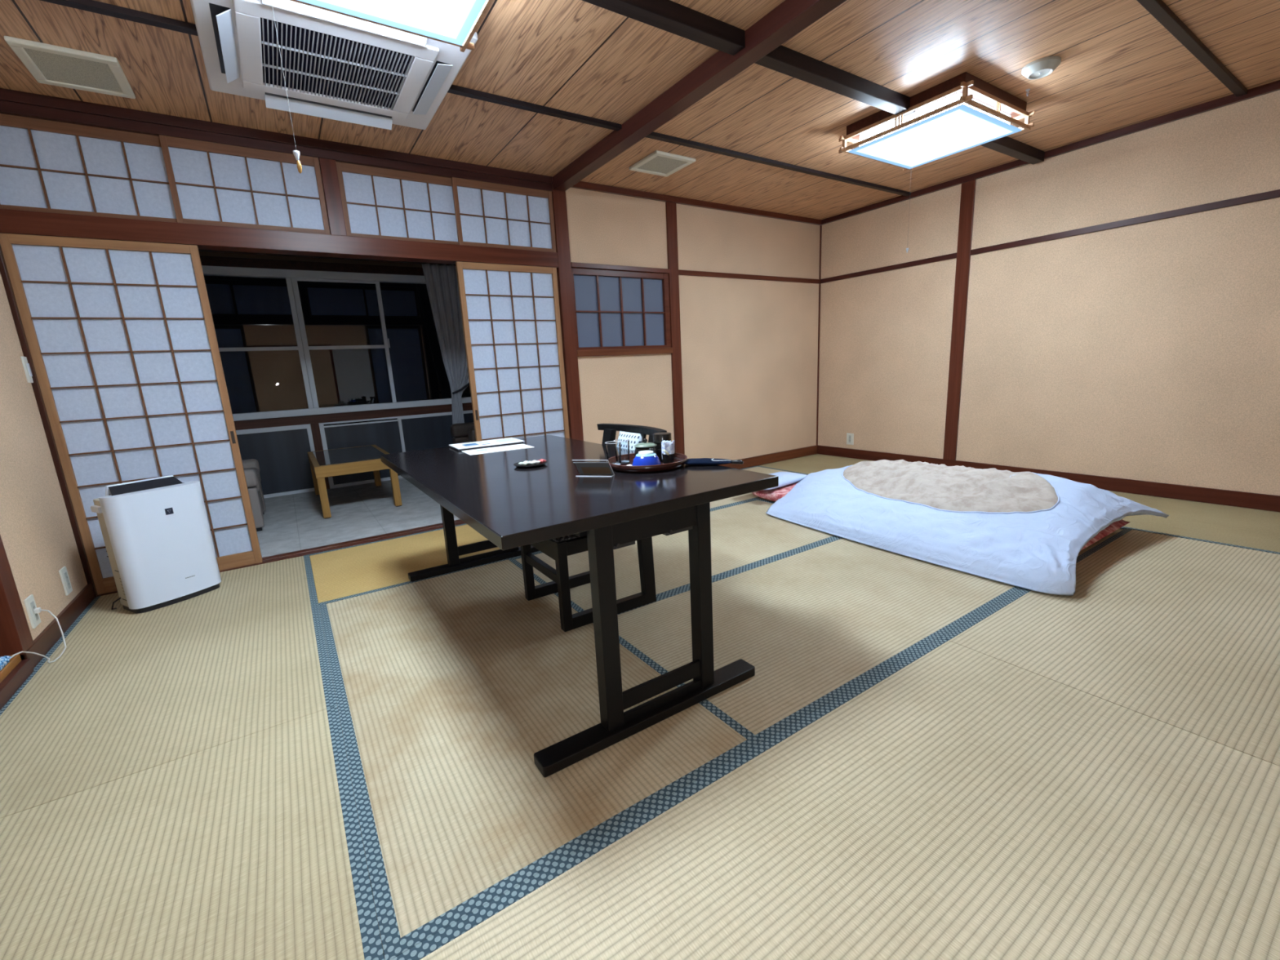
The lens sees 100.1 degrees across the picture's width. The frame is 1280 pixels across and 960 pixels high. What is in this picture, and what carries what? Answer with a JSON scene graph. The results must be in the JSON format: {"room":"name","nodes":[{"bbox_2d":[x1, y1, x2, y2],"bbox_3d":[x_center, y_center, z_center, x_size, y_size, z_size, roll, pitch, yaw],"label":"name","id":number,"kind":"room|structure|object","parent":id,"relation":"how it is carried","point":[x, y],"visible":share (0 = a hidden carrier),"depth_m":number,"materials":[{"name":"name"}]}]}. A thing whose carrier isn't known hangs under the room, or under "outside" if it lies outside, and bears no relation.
{"room":"japanese inn room","nodes":[
{"label":"japanese inn room","id":0,"kind":"room"},
{"bbox_2d":[0,273,87,640],"bbox_3d":[-1.701,-0.035,0.033,0.850,2.465,5.809,-11,14,-32],"label":"wall","id":1,"kind":"structure","parent":0,"point":[37,534],"depth_m":2.35,"materials":[{"name":"paint"}]},
{"bbox_2d":[0,653,21,683],"bbox_3d":[-2.176,0.893,1.040,0.850,0.085,1.860,-11,14,-32],"label":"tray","id":2,"kind":"object","parent":1,"relation":"attached to","point":[15,660],"depth_m":1.95,"materials":[{"name":"brown wood"}]},
{"bbox_2d":[0,655,11,671],"bbox_3d":[-2.278,0.655,1.906,0.033,0.033,0.098,-11,14,-32],"label":"bundle","id":3,"kind":"object","parent":2,"relation":"on","point":[4,660],"visible":1,"depth_m":1.92,"materials":[{"name":"blue fabric"}]},
{"bbox_2d":[0,534,33,660],"bbox_3d":[-2.461,-0.422,1.813,0.110,2.365,0.102,-11,14,-32],"label":"trim","id":4,"kind":"structure","parent":1,"relation":"attached to","point":[15,637],"depth_m":2.01,"materials":[{"name":"red wood"}]},
{"bbox_2d":[0,658,33,710],"bbox_3d":[-1.821,0.842,1.271,0.042,0.055,1.860,-11,14,-32],"label":"trim","id":5,"kind":"structure","parent":1,"relation":"attached to","point":[9,686],"depth_m":1.92,"materials":[{"name":"red wood"}]},
{"bbox_2d":[20,356,33,382],"bbox_3d":[-2.868,-0.517,2.511,0.011,0.120,0.065,-11,14,-32],"label":"wall switch","id":6,"kind":"object","parent":1,"relation":"attached to","point":[27,369],"visible":1,"depth_m":2.50,"materials":[{"name":"white plastic"}]},
{"bbox_2d":[23,594,40,628],"bbox_3d":[-2.445,0.529,2.158,0.012,0.123,0.072,-11,14,-32],"label":"wall outlet","id":7,"kind":"object","parent":1,"relation":"attached to","point":[29,602],"visible":0.99,"depth_m":2.15,"materials":[{"name":"white plastic"}]},
{"bbox_2d":[30,600,38,621],"bbox_3d":[-2.441,0.528,2.160,0.003,0.079,0.026,-11,14,-32],"label":"socket","id":8,"kind":"object","parent":7,"relation":"attached to","point":[33,606],"depth_m":2.15,"materials":[{"name":"white plastic"}]},
{"bbox_2d":[8,607,66,663],"bbox_3d":[-2.337,0.627,2.081,0.070,0.188,0.297,-10,14,-30],"label":"power cord","id":9,"kind":"object","parent":7,"relation":"attached to","point":[38,610],"visible":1,"depth_m":2.16,"materials":[{"name":"grey plastic"}]},
{"bbox_2d":[0,244,97,597],"bbox_3d":[-2.921,-0.557,2.570,0.038,2.365,0.145,-11,14,-32],"label":"trim","id":10,"kind":"structure","parent":1,"relation":"attached to","point":[3,269],"depth_m":2.58,"materials":[{"name":"brown wood"}]},
{"bbox_2d":[21,583,95,668],"bbox_3d":[-2.586,0.631,2.400,0.024,0.078,0.899,-11,14,-32],"label":"baseboard","id":11,"kind":"structure","parent":1,"relation":"attached to","point":[48,637],"depth_m":2.33,"materials":[{"name":"brown wood"}]},
{"bbox_2d":[58,566,72,595],"bbox_3d":[-2.674,0.469,2.497,0.012,0.123,0.072,-11,14,-32],"label":"wall outlet","id":12,"kind":"object","parent":1,"relation":"attached to","point":[63,572],"visible":1,"depth_m":2.48,"materials":[{"name":"white plastic"}]},
{"bbox_2d":[63,572,71,589],"bbox_3d":[-2.670,0.469,2.499,0.003,0.079,0.026,-11,14,-32],"label":"socket","id":13,"kind":"object","parent":12,"relation":"attached to","point":[66,579],"depth_m":2.49,"materials":[{"name":"white plastic"}]},
{"bbox_2d":[0,113,177,222],"bbox_3d":[-2.659,-1.477,2.572,0.685,0.408,0.024,-11,14,-32],"label":"window","id":14,"kind":"structure","parent":1,"relation":"in","point":[46,166],"depth_m":2.56,"materials":[{"name":"paper"}]},
{"bbox_2d":[0,233,262,595],"bbox_3d":[-2.578,-0.317,2.806,0.713,1.756,0.031,-11,14,-32],"label":"door","id":15,"kind":"structure","parent":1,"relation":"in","point":[121,335],"depth_m":2.75,"materials":[{"name":"white paper"}]},
{"bbox_2d":[159,134,330,234],"bbox_3d":[-2.107,-1.576,2.904,0.690,0.408,0.024,-11,14,-32],"label":"window","id":16,"kind":"structure","parent":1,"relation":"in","point":[211,184],"depth_m":2.88,"materials":[{"name":"paper"}]},
{"bbox_2d":[0,100,552,191],"bbox_3d":[-1.818,-1.864,3.100,2.803,0.046,0.122,-11,14,-32],"label":"trim","id":17,"kind":"structure","parent":1,"relation":"attached to","point":[9,108],"depth_m":2.83,"materials":[{"name":"brown wood"}]},
{"bbox_2d":[0,88,552,184],"bbox_3d":[-1.818,-1.909,3.087,2.803,0.047,0.130,-11,14,-32],"label":"trim","id":18,"kind":"structure","parent":1,"relation":"attached to","point":[6,95],"depth_m":2.83,"materials":[{"name":"brown wood"}]},
{"bbox_2d":[0,208,558,267],"bbox_3d":[-1.794,-1.393,3.200,2.803,0.102,0.122,-11,14,-32],"label":"trim","id":19,"kind":"structure","parent":1,"relation":"attached to","point":[214,237],"depth_m":2.94,"materials":[{"name":"red wood"}]},
{"bbox_2d":[97,519,465,595],"bbox_3d":[-1.701,0.392,3.574,2.803,0.033,0.125,-11,14,-32],"label":"trim","id":20,"kind":"structure","parent":1,"relation":"attached to","point":[313,550],"depth_m":3.44,"materials":[{"name":"red wood"}]},
{"bbox_2d":[318,157,346,235],"bbox_3d":[-1.808,-1.643,3.149,0.083,0.408,0.118,-11,14,-32],"label":"trim","id":21,"kind":"structure","parent":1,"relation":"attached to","point":[328,169],"depth_m":3.10,"materials":[{"name":"red wood"}]},
{"bbox_2d":[335,161,458,244],"bbox_3d":[-1.470,-1.700,3.336,0.692,0.408,0.024,-11,14,-32],"label":"window","id":22,"kind":"structure","parent":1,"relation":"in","point":[377,202],"depth_m":3.31,"materials":[{"name":"paper"}]},
{"bbox_2d":[199,251,472,430],"bbox_3d":[-2.920,-1.137,5.236,3.500,2.400,0.110,-11,14,-32],"label":"wall window","id":23,"kind":"structure","parent":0,"point":[201,253],"depth_m":5.16,"materials":[{"name":"brown wood"}]},
{"bbox_2d":[235,423,315,497],"bbox_3d":[-3.644,-0.129,4.880,1.202,0.648,0.042,-11,14,-32],"label":"window","id":24,"kind":"structure","parent":23,"relation":"attached to","point":[281,452],"depth_m":5.04,"materials":[{"name":"glass"}]},
{"bbox_2d":[200,255,471,421],"bbox_3d":[-2.923,-1.356,5.178,3.300,1.388,0.140,-11,14,-32],"label":"window","id":25,"kind":"structure","parent":23,"relation":"attached to","point":[370,341],"depth_m":5.09,"materials":[{"name":"glass"}]},
{"bbox_2d":[318,409,473,488],"bbox_3d":[-2.328,-0.375,5.727,1.828,0.648,0.042,-11,14,-32],"label":"window","id":26,"kind":"structure","parent":23,"relation":"attached to","point":[406,433],"depth_m":5.54,"materials":[{"name":"black glass"}]},
{"bbox_2d":[616,431,643,449],"bbox_3d":[-0.058,-0.111,2.461,0.077,0.210,0.190,-11,14,-32],"label":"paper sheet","id":27,"kind":"object","parent":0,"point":[635,437],"depth_m":2.43,"materials":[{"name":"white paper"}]},
{"bbox_2d":[0,0,1279,219],"bbox_3d":[0.680,-1.715,1.323,6.706,0.050,5.769,-11,14,-32],"label":"ceiling","id":28,"kind":"structure","parent":0,"point":[1119,68],"depth_m":2.60,"materials":[{"name":"brown wood"}]},
{"bbox_2d":[3,35,135,98],"bbox_3d":[-2.365,-1.718,2.247,0.317,0.020,0.350,-11,14,-32],"label":"ceiling vent","id":29,"kind":"object","parent":28,"relation":"in","point":[50,64],"visible":1,"depth_m":2.22,"materials":[{"name":"beige plastic"}]},
{"bbox_2d":[40,0,622,130],"bbox_3d":[-1.280,-1.782,2.292,2.807,0.022,0.040,-11,14,-32],"label":"trim","id":30,"kind":"structure","parent":28,"relation":"attached to","point":[91,6],"depth_m":2.01,"materials":[{"name":"brown wood"}]},
{"bbox_2d":[190,0,477,129],"bbox_3d":[-1.292,-1.756,2.284,0.930,0.068,0.933,-11,14,-32],"label":"air conditioner","id":31,"kind":"object","parent":28,"relation":"attached to","point":[335,66],"visible":0.98,"depth_m":2.24,"materials":[{"name":"white plastic"}]},
{"bbox_2d":[261,17,413,110],"bbox_3d":[-1.300,-1.755,2.295,0.530,0.008,0.530,-11,14,-32],"label":"grille","id":32,"kind":"object","parent":31,"relation":"attached to","point":[317,64],"depth_m":2.27,"materials":[{"name":"grey plastic"}]},
{"bbox_2d":[271,0,493,173],"bbox_3d":[-0.742,-1.285,1.597,0.760,0.761,0.760,-11,14,-32],"label":"ceiling light","id":33,"kind":"object","parent":28,"relation":"attached to","point":[452,22],"visible":1,"depth_m":1.80,"materials":[{"name":"white plastic"}]},
{"bbox_2d":[297,0,486,45],"bbox_3d":[-0.754,-1.520,1.547,0.658,0.006,0.658,-11,14,-32],"label":"diffuser","id":34,"kind":"object","parent":33,"relation":"attached to","point":[454,22],"depth_m":1.81,"materials":[{"name":"white plastic"}]},
{"bbox_2d":[628,150,695,177],"bbox_3d":[0.148,-2.138,3.628,0.326,0.020,0.330,-11,14,-32],"label":"ceiling vent","id":35,"kind":"object","parent":28,"relation":"in","point":[661,163],"visible":1,"depth_m":3.61,"materials":[{"name":"beige plastic"}]},
{"bbox_2d":[582,0,745,55],"bbox_3d":[-0.747,-1.623,1.509,2.807,0.063,0.070,-11,14,-32],"label":"trim","id":36,"kind":"structure","parent":28,"relation":"attached to","point":[668,15],"depth_m":2.07,"materials":[{"name":"brown wood"}]},
{"bbox_2d":[838,71,1035,253],"bbox_3d":[1.722,-1.742,3.182,0.760,0.769,0.760,-11,14,-32],"label":"ceiling light","id":37,"kind":"object","parent":28,"relation":"attached to","point":[963,112],"visible":1,"depth_m":2.99,"materials":[{"name":"white plastic"}]},
{"bbox_2d":[848,103,1022,168],"bbox_3d":[1.710,-1.981,3.132,0.658,0.006,0.658,-11,14,-32],"label":"diffuser","id":38,"kind":"object","parent":37,"relation":"attached to","point":[959,128],"depth_m":3.08,"materials":[{"name":"white plastic"}]},
{"bbox_2d":[1021,56,1061,79],"bbox_3d":[1.963,-2.009,2.623,0.156,0.040,0.156,-11,14,-32],"label":"smoke detector","id":39,"kind":"object","parent":28,"relation":"attached to","point":[1041,68],"visible":1,"depth_m":2.59,"materials":[{"name":"grey plastic"}]},
{"bbox_2d":[565,187,820,469],"bbox_3d":[0.713,-1.193,4.944,2.960,2.465,0.100,-11,14,-32],"label":"wall","id":40,"kind":"structure","parent":0,"point":[749,347],"depth_m":4.86,"materials":[{"name":"paint"}]},
{"bbox_2d":[451,177,555,252],"bbox_3d":[-0.913,-1.799,3.672,0.696,0.408,0.024,-11,14,-32],"label":"window","id":41,"kind":"structure","parent":40,"relation":"in","point":[489,215],"depth_m":3.66,"materials":[{"name":"paper"}]},
{"bbox_2d":[455,261,569,441],"bbox_3d":[-0.870,-0.637,3.905,0.717,1.756,0.031,-11,14,-32],"label":"door","id":42,"kind":"structure","parent":40,"relation":"in","point":[511,320],"depth_m":3.83,"materials":[{"name":"white paper"}]},
{"bbox_2d":[551,189,583,440],"bbox_3d":[-0.554,-0.964,4.114,0.102,2.285,0.122,-11,14,-32],"label":"trim","id":43,"kind":"structure","parent":40,"relation":"attached to","point":[563,271],"depth_m":4.00,"materials":[{"name":"red wood"}]},
{"bbox_2d":[570,262,672,356],"bbox_3d":[-0.137,-1.352,4.301,0.910,0.681,0.086,-11,14,-32],"label":"window","id":44,"kind":"structure","parent":40,"relation":"in","point":[619,309],"depth_m":4.28,"materials":[{"name":"red wood"}]},
{"bbox_2d":[665,201,684,454],"bbox_3d":[0.305,-1.132,4.620,0.099,2.320,0.036,-11,14,-32],"label":"trim","id":45,"kind":"structure","parent":40,"relation":"attached to","point":[671,207],"depth_m":4.56,"materials":[{"name":"red wood"}]},
{"bbox_2d":[570,181,822,225],"bbox_3d":[0.637,-2.360,4.620,2.851,0.043,0.050,-11,14,-32],"label":"trim","id":46,"kind":"structure","parent":40,"relation":"attached to","point":[581,184],"depth_m":4.45,"materials":[{"name":"red wood"}]},
{"bbox_2d":[552,0,846,191],"bbox_3d":[0.996,-1.699,1.490,0.092,0.083,5.689,-11,14,-32],"label":"ceiling beam","id":47,"kind":"structure","parent":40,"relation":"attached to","point":[789,18],"depth_m":2.49,"materials":[{"name":"red wood"}]},
{"bbox_2d":[678,269,819,283],"bbox_3d":[1.074,-1.893,5.009,1.830,0.040,0.032,-11,14,-32],"label":"trim","id":48,"kind":"structure","parent":40,"relation":"attached to","point":[690,273],"depth_m":4.92,"materials":[{"name":"red wood"}]},
{"bbox_2d":[719,444,817,469],"bbox_3d":[0.745,-0.114,5.089,2.833,0.092,0.028,-11,14,-32],"label":"baseboard","id":49,"kind":"structure","parent":40,"relation":"attached to","point":[803,451],"depth_m":5.48,"materials":[{"name":"brown wood"}]},
{"bbox_2d":[256,453,1208,959],"bbox_3d":[-0.355,0.368,3.536,6.706,0.100,6.175,-11,14,-32],"label":"floor","id":50,"kind":"structure","parent":0,"point":[293,522],"depth_m":4.15,"materials":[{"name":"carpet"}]},
{"bbox_2d":[0,554,337,818],"bbox_3d":[-1.904,0.686,2.258,0.962,0.040,1.890,-11,14,-32],"label":"mat","id":51,"kind":"object","parent":50,"relation":"on","point":[128,693],"visible":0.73,"depth_m":1.91,"materials":[{"name":"beige wicker"}]},
{"bbox_2d":[90,475,221,613],"bbox_3d":[-2.374,0.300,2.639,0.224,0.606,0.406,4,14,29],"label":"air purifier","id":52,"kind":"object","parent":51,"relation":"on","point":[156,531],"visible":1,"depth_m":2.56,"materials":[{"name":"white plastic"}]},
{"bbox_2d":[105,475,182,496],"bbox_3d":[-2.391,0.035,2.588,0.280,0.066,0.200,-11,14,-32],"label":"air vent","id":53,"kind":"object","parent":52,"relation":"attached to","point":[166,486],"depth_m":2.57,"materials":[{"name":"black plastic"}]},
{"bbox_2d":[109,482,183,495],"bbox_3d":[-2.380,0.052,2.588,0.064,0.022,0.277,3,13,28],"label":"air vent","id":54,"kind":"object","parent":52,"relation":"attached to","point":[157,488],"depth_m":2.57,"materials":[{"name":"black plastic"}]},
{"bbox_2d":[0,705,384,959],"bbox_3d":[-0.851,0.960,0.701,0.962,0.040,1.906,-11,14,-32],"label":"mat","id":55,"kind":"object","parent":50,"relation":"on","point":[251,846],"visible":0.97,"depth_m":1.19,"materials":[{"name":"beige wicker"}]},
{"bbox_2d":[241,458,266,531],"bbox_3d":[-3.204,0.040,3.897,0.720,0.680,0.720,-11,14,-32],"label":"armchair","id":56,"kind":"object","parent":50,"relation":"on","point":[251,467],"visible":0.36,"depth_m":3.83,"materials":[{"name":"grey fabric"}]},
{"bbox_2d":[248,467,261,491],"bbox_3d":[-3.146,0.038,3.936,0.580,0.140,0.470,-11,14,-32],"label":"seat cushion","id":57,"kind":"object","parent":56,"relation":"on","point":[256,469],"depth_m":4.07,"materials":[{"name":"grey leather"}]},
{"bbox_2d":[310,422,329,488],"bbox_3d":[-3.136,-0.233,5.250,0.070,0.648,0.110,-11,14,-32],"label":"trim","id":58,"kind":"structure","parent":50,"relation":"on","point":[317,438],"depth_m":5.17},
{"bbox_2d":[307,444,402,519],"bbox_3d":[-2.514,-0.023,4.684,0.573,0.408,1.128,-11,14,-32],"label":"coffee table","id":59,"kind":"object","parent":50,"relation":"on","point":[324,464],"visible":0.83,"depth_m":4.33,"materials":[{"name":"brown wood"}]},
{"bbox_2d":[309,523,540,604],"bbox_3d":[-0.977,0.394,3.419,1.909,0.040,0.930,-11,14,-32],"label":"mat","id":60,"kind":"object","parent":50,"relation":"on","point":[358,570],"visible":0.36,"depth_m":3.08,"materials":[{"name":"gold plant"}]},
{"bbox_2d":[449,422,475,444],"bbox_3d":[-1.401,-0.405,5.277,0.720,0.800,0.720,-11,14,-32],"label":"armchair","id":61,"kind":"object","parent":50,"relation":"on","point":[463,433],"visible":0.12,"depth_m":5.30,"materials":[{"name":"brown leather"}]},
{"bbox_2d":[319,558,763,959],"bbox_3d":[-0.586,0.673,2.001,0.956,0.040,1.906,-11,14,-32],"label":"mat","id":62,"kind":"object","parent":50,"relation":"on","point":[448,687],"visible":0.77,"depth_m":1.52,"materials":[{"name":"beige wicker"}]},
{"bbox_2d":[380,435,778,777],"bbox_3d":[-0.406,0.254,2.245,0.910,0.660,1.753,-11,14,-32],"label":"dining table","id":63,"kind":"object","parent":62,"relation":"on","point":[513,507],"visible":0.91,"depth_m":1.60,"materials":[{"name":"black paint"}]},
{"bbox_2d":[448,437,524,451],"bbox_3d":[-0.805,-0.190,2.816,0.350,0.012,0.227,-11,14,-32],"label":"folder","id":64,"kind":"object","parent":63,"relation":"on","point":[509,441],"visible":1,"depth_m":2.78,"materials":[{"name":"white paper"}]},
{"bbox_2d":[461,444,533,455],"bbox_3d":[-0.699,-0.152,2.638,0.312,0.002,0.178,-10,14,-29],"label":"paper sheet","id":65,"kind":"object","parent":63,"relation":"on","point":[476,451],"visible":1,"depth_m":2.63,"materials":[{"name":"white paper"}]},
{"bbox_2d":[572,459,614,476],"bbox_3d":[-0.162,-0.043,1.853,0.145,0.058,0.031,1,12,16],"label":"sign stand","id":66,"kind":"object","parent":63,"relation":"on","point":[584,468],"visible":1,"depth_m":1.85,"materials":[{"name":"white"}]},
{"bbox_2d":[606,452,687,472],"bbox_3d":[0.026,-0.067,1.988,0.301,0.028,0.301,-11,14,-32],"label":"tray","id":67,"kind":"object","parent":63,"relation":"on","point":[680,460],"visible":0.65,"depth_m":1.88,"materials":[{"name":"red paint"}]},
{"bbox_2d":[604,440,621,465],"bbox_3d":[-0.097,-0.095,1.979,0.060,0.089,0.060,-11,14,-32],"label":"glass tumbler","id":68,"kind":"object","parent":67,"relation":"on","point":[619,442],"visible":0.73,"depth_m":1.99,"materials":[{"name":"clear glass"}]},
{"bbox_2d":[613,439,629,464],"bbox_3d":[-0.067,-0.107,2.028,0.060,0.089,0.060,-11,14,-32],"label":"glass tumbler","id":69,"kind":"object","parent":67,"relation":"on","point":[624,461],"visible":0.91,"depth_m":2.04,"materials":[{"name":"clear glass"}]},
{"bbox_2d":[634,438,662,456],"bbox_3d":[0.043,-0.115,2.031,0.110,0.091,0.125,9,16,43],"label":"teapot","id":70,"kind":"object","parent":67,"relation":"on","point":[644,446],"visible":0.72,"depth_m":2.00,"materials":[{"name":"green ceramic"}]},
{"bbox_2d":[653,431,671,460],"bbox_3d":[0.088,-0.131,2.076,0.070,0.100,0.070,-11,14,-32],"label":"tea canister","id":71,"kind":"object","parent":67,"relation":"on","point":[658,437],"visible":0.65,"depth_m":2.05,"materials":[{"name":"black ceramic"}]},
{"bbox_2d":[662,453,675,463],"bbox_3d":[0.106,-0.081,1.991,0.048,0.036,0.048,-11,14,-32],"label":"cup","id":72,"kind":"object","parent":67,"relation":"on","point":[667,459],"visible":0.85,"depth_m":1.97,"materials":[{"name":"black ceramic"}]},
{"bbox_2d":[664,440,674,454],"bbox_3d":[0.110,-0.109,1.982,0.039,0.076,0.014,-3,12,1],"label":"sachet","id":73,"kind":"object","parent":72,"relation":"in","point":[668,446],"visible":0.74,"depth_m":1.98,"materials":[{"name":"paper"}]},
{"bbox_3d":[0.030,-0.048,1.924,0.144,0.007,0.144,-11,14,-32],"label":"saucer","id":74,"kind":"object","parent":67,"relation":"on","visible":0},
{"bbox_2d":[631,450,661,466],"bbox_3d":[0.022,-0.071,1.900,0.106,0.061,0.106,-11,14,-32],"label":"bowl","id":75,"kind":"object","parent":74,"relation":"on","point":[643,457],"visible":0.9,"depth_m":1.87,"materials":[{"name":"blue ceramic"}]},
{"bbox_2d":[684,457,743,465],"bbox_3d":[0.265,-0.068,1.952,0.224,0.022,0.105,1,13,18],"label":"pouch","id":76,"kind":"object","parent":63,"relation":"on","point":[696,461],"visible":0.98,"depth_m":1.93,"materials":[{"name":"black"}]},
{"bbox_2d":[513,498,839,610],"bbox_3d":[0.344,0.382,3.157,1.912,0.040,0.959,-11,14,-32],"label":"mat","id":77,"kind":"object","parent":50,"relation":"on","point":[743,535],"visible":0.38,"depth_m":3.00,"materials":[{"name":"beige wicker"}]},
{"bbox_2d":[520,423,666,631],"bbox_3d":[-0.208,0.162,2.401,0.570,0.756,0.530,-11,14,-32],"label":"dining chair","id":78,"kind":"object","parent":77,"relation":"on","point":[558,549],"visible":0.42,"depth_m":2.31,"materials":[{"name":"black wood"}]},
{"bbox_2d":[551,533,578,542],"bbox_3d":[-0.272,0.175,2.335,0.390,0.020,0.404,-11,14,-32],"label":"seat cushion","id":79,"kind":"object","parent":78,"relation":"on","point":[571,538],"depth_m":2.10,"materials":[{"name":"fabric"}]},
{"bbox_2d":[710,466,806,510],"bbox_3d":[0.614,0.097,4.443,1.919,0.040,0.930,-11,14,-32],"label":"mat","id":80,"kind":"object","parent":50,"relation":"on","point":[745,497],"visible":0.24,"depth_m":4.11,"materials":[{"name":"beige wicker"}]},
{"bbox_2d":[757,453,871,475],"bbox_3d":[2.068,-0.056,4.814,0.940,0.040,1.890,-11,14,-32],"label":"mat","id":81,"kind":"object","parent":50,"relation":"on","point":[807,464],"visible":0.3,"depth_m":5.30,"materials":[{"name":"beige wicker"}]},
{"bbox_2d":[617,537,1022,741],"bbox_3d":[0.872,0.519,2.375,1.912,0.040,0.946,-11,14,-32],"label":"mat","id":82,"kind":"object","parent":50,"relation":"on","point":[815,623],"visible":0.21,"depth_m":2.14,"materials":[{"name":"beige wicker"}]},
{"bbox_2d":[765,459,1169,595],"bbox_3d":[1.689,0.077,3.353,1.312,0.324,2.113,-11,14,-32],"label":"comforter","id":83,"kind":"object","parent":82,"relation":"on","point":[1024,530],"visible":0.98,"depth_m":2.81,"materials":[{"name":"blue fabric"}]},
{"bbox_2d":[843,459,1057,512],"bbox_3d":[1.809,0.001,3.297,0.725,0.164,1.333,-11,14,-32],"label":"quilt","id":84,"kind":"object","parent":83,"relation":"on","point":[940,488],"depth_m":3.07,"materials":[{"name":"beige fabric"}]},
{"bbox_2d":[391,637,1279,959],"bbox_3d":[0.589,0.808,1.071,1.871,0.040,0.959,-11,14,-32],"label":"mat","id":85,"kind":"object","parent":50,"relation":"on","point":[957,802],"visible":1,"depth_m":1.13,"materials":[{"name":"beige wicker"}]},
{"bbox_2d":[755,497,1124,555],"bbox_3d":[1.799,0.227,3.537,0.959,0.040,1.906,-11,14,-32],"label":"mat","id":86,"kind":"object","parent":50,"relation":"on","point":[1117,531],"visible":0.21,"depth_m":2.88,"materials":[{"name":"red fabric"}]},
{"bbox_2d":[751,481,1130,550],"bbox_3d":[1.761,0.170,3.505,0.930,0.084,1.975,-11,14,-32],"label":"mattress","id":87,"kind":"object","parent":86,"relation":"on","point":[773,495],"visible":0.02,"depth_m":3.84,"materials":[{"name":"fabric"}]},
{"bbox_2d":[764,471,807,489],"bbox_3d":[1.035,0.003,4.117,0.560,0.064,0.270,-13,16,-40],"label":"pillow","id":88,"kind":"object","parent":87,"relation":"on","point":[785,478],"visible":0.51,"depth_m":4.09,"materials":[{"name":"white fabric"}]},
{"bbox_2d":[940,528,1279,766],"bbox_3d":[2.179,0.511,2.095,1.957,0.040,0.959,-11,14,-32],"label":"mat","id":89,"kind":"object","parent":50,"relation":"on","point":[1183,633],"visible":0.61,"depth_m":1.92,"materials":[{"name":"beige wicker"}]},
{"bbox_2d":[1108,490,1279,554],"bbox_3d":[3.121,0.217,3.258,0.940,0.040,1.906,-11,14,-32],"label":"mat","id":90,"kind":"object","parent":50,"relation":"on","point":[1258,530],"visible":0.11,"depth_m":3.03,"materials":[{"name":"beige wicker"}]},
{"bbox_2d":[817,89,1279,512],"bbox_3d":[3.476,-1.002,3.363,0.100,2.465,5.809,-11,14,-32],"label":"wall","id":91,"kind":"structure","parent":0,"point":[1149,351],"depth_m":3.75,"materials":[{"name":"paint"}]},
{"bbox_2d":[645,132,911,196],"bbox_3d":[1.137,-2.234,3.847,2.827,0.022,0.040,-11,14,-32],"label":"trim","id":92,"kind":"structure","parent":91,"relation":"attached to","point":[655,135],"depth_m":3.66,"materials":[{"name":"brown wood"}]},
{"bbox_2d":[816,225,822,444],"bbox_3d":[1.875,-1.470,5.619,0.022,2.230,0.022,-11,14,-32],"label":"trim","id":93,"kind":"structure","parent":91,"relation":"attached to","point":[820,228],"depth_m":5.59,"materials":[{"name":"red wood"}]},
{"bbox_2d":[820,253,956,283],"bbox_3d":[2.230,-1.938,4.941,0.032,0.040,1.348,-11,14,-32],"label":"trim","id":94,"kind":"structure","parent":91,"relation":"attached to","point":[948,256],"depth_m":4.84,"materials":[{"name":"red wood"}]},
{"bbox_2d":[754,44,1044,164],"bbox_3d":[1.670,-2.075,3.064,2.827,0.063,0.070,-11,14,-32],"label":"trim","id":95,"kind":"structure","parent":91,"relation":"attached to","point":[783,60],"depth_m":2.64,"materials":[{"name":"brown wood"}]},
{"bbox_2d":[942,179,976,460],"bbox_3d":[2.662,-1.224,4.474,0.036,2.322,0.103,-11,14,-32],"label":"trim","id":96,"kind":"structure","parent":91,"relation":"attached to","point":[965,226],"depth_m":4.43,"materials":[{"name":"red wood"}]},
{"bbox_2d":[816,444,1279,511],"bbox_3d":[3.513,0.075,3.517,0.028,0.092,5.709,-11,14,-32],"label":"baseboard","id":97,"kind":"structure","parent":91,"relation":"attached to","point":[1219,496],"depth_m":3.70,"materials":[{"name":"brown wood"}]},
{"bbox_2d":[821,80,1279,224],"bbox_3d":[3.405,-2.168,3.031,0.050,0.043,5.679,-11,14,-32],"label":"trim","id":98,"kind":"structure","parent":91,"relation":"attached to","point":[1273,86],"depth_m":3.57,"materials":[{"name":"red wood"}]},
{"bbox_2d":[969,189,1279,255],"bbox_3d":[3.175,-1.693,3.543,0.032,0.040,1.856,-11,14,-32],"label":"trim","id":99,"kind":"structure","parent":91,"relation":"attached to","point":[1274,193],"depth_m":3.45,"materials":[{"name":"red wood"}]},
{"bbox_2d":[1136,0,1247,97],"bbox_3d":[2.212,-1.954,2.257,2.827,0.022,0.040,-11,14,-32],"label":"trim","id":100,"kind":"structure","parent":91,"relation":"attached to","point":[1157,9],"depth_m":2.46,"materials":[{"name":"brown wood"}]},
{"bbox_3d":[-0.885,-1.215,5.232,0.100,2.350,2.151,-11,14,-32],"label":"wall","id":101,"kind":"structure","parent":0,"visible":0},
{"bbox_2d":[198,249,469,437],"bbox_3d":[-2.781,-0.995,5.062,3.200,2.140,0.088,-11,14,-32],"label":"curtain","id":102,"kind":"object","parent":101,"relation":"hanging from","point":[441,279],"visible":0.46,"depth_m":5.51,"materials":[{"name":"fabric"}]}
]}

